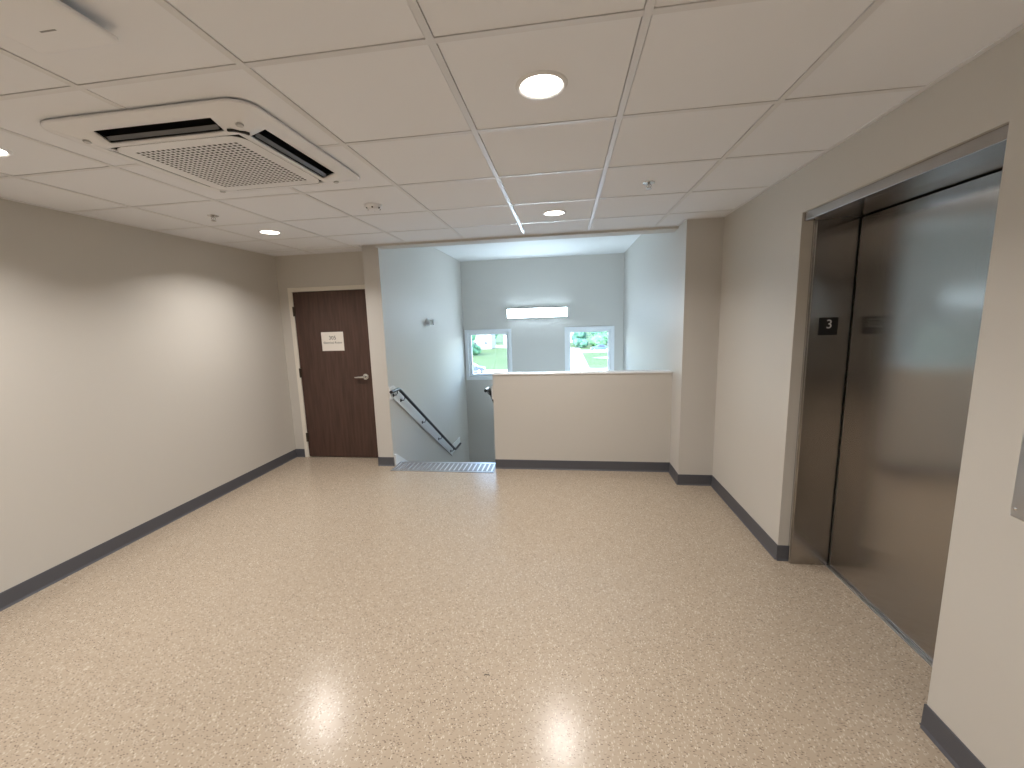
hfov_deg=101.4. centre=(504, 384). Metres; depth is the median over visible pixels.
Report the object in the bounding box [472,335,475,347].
tree
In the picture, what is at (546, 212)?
diffuser
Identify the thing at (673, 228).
wall
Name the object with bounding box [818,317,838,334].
sign
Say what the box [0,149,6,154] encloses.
diffuser
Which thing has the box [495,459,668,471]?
baseboard
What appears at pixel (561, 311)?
wall light
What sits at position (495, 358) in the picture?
ground
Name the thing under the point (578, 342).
shrub
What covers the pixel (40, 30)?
light
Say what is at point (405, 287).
wall
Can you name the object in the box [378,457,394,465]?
baseboard
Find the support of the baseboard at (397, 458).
attached to the wall at (405, 287)
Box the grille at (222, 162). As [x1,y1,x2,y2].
[117,136,318,189]
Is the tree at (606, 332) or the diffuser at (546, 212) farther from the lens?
the tree at (606, 332)
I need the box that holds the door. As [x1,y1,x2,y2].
[287,285,378,456]
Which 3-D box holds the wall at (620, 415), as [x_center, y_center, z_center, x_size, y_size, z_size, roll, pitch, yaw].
[0.797,0.383,4.446,1.824,1.044,0.144,-1,9,8]
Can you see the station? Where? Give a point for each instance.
(1017, 507)
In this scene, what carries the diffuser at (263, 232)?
attached to the recessed light at (270, 232)
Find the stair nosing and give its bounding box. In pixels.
[390,461,495,472]
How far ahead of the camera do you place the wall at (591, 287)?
7.85 m
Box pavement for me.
[473,345,607,373]
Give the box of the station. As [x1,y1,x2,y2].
[1010,432,1023,520]
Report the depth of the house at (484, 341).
116.12 m
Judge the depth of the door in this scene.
4.98 m
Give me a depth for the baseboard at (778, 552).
3.35 m
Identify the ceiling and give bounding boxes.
[0,0,1023,255]
[433,234,640,261]
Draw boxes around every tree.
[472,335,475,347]
[570,332,591,339]
[601,331,607,341]
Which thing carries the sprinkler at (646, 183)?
attached to the ceiling at (714, 103)
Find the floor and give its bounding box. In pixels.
[0,456,954,767]
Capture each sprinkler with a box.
[207,214,218,220]
[643,181,654,189]
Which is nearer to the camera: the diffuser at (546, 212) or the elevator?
the elevator
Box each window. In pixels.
[464,329,511,379]
[565,326,614,370]
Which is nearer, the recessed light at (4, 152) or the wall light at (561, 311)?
the recessed light at (4, 152)
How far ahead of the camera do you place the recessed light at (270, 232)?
3.62 m
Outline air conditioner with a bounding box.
[40,98,358,192]
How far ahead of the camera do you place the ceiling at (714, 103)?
1.54 m
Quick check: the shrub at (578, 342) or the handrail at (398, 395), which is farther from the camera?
the shrub at (578, 342)
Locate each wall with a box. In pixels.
[0,198,295,592]
[275,251,364,448]
[362,245,469,464]
[374,226,678,248]
[460,253,623,462]
[492,370,672,461]
[623,217,723,474]
[712,28,1023,767]
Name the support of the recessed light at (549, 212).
in the ceiling at (714, 103)
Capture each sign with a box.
[321,332,344,350]
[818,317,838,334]
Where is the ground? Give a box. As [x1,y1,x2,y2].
[473,332,607,369]
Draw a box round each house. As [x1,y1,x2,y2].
[474,334,495,348]
[503,334,506,344]
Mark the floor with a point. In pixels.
(318, 611)
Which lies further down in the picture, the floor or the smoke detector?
the floor
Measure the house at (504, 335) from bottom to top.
6.050 m
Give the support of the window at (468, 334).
in the wall at (591, 287)
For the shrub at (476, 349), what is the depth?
98.02 m
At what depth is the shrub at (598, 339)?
108.66 m
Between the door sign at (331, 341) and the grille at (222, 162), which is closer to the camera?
the grille at (222, 162)
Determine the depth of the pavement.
72.77 m
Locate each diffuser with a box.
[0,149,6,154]
[260,231,278,233]
[521,75,561,96]
[545,211,563,214]
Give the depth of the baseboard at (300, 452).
5.20 m
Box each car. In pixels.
[473,363,484,372]
[590,344,607,350]
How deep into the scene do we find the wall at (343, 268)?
4.84 m
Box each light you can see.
[0,147,13,156]
[39,29,56,32]
[258,230,281,234]
[426,318,433,325]
[507,307,567,317]
[515,70,567,99]
[542,210,565,215]
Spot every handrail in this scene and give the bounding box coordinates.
[389,386,460,454]
[484,385,492,400]
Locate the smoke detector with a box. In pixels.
[364,203,381,210]
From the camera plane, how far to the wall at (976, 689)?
1.49 m
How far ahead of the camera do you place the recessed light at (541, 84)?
1.47 m
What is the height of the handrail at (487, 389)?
1.567 m
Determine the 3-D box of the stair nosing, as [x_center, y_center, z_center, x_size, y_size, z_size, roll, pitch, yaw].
[-0.660,0.936,4.686,1.153,0.048,0.303,-1,9,8]
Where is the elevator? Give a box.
[788,124,1008,666]
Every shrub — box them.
[472,344,481,354]
[573,338,587,347]
[589,333,607,346]
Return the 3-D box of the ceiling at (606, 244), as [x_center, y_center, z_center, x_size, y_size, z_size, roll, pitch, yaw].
[0.404,-2.131,5.954,2.993,0.150,3.516,-1,9,8]
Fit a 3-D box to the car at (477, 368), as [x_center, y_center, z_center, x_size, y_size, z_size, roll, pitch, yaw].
[-5.181,-2.536,64.280,4.520,1.440,1.790,-2,9,2]
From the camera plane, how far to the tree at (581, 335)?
116.42 m
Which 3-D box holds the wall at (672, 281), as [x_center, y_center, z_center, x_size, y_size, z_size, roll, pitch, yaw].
[2.231,0.818,6.029,0.547,6.211,4.172,-1,9,8]
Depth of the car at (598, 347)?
97.11 m
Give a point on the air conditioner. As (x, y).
(223, 145)
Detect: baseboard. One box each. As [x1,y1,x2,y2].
[296,449,304,456]
[378,457,394,465]
[394,454,406,464]
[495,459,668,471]
[668,462,787,560]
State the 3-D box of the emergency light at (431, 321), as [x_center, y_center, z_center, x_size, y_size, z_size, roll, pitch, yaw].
[-1.049,-0.887,5.944,0.100,0.104,0.192,-1,9,8]
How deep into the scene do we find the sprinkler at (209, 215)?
3.04 m
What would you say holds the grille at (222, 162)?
attached to the air conditioner
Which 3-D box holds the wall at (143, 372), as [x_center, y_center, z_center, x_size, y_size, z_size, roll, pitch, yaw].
[-3.440,0.383,-0.156,0.130,2.716,10.860,-1,9,8]
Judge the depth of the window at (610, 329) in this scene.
7.82 m

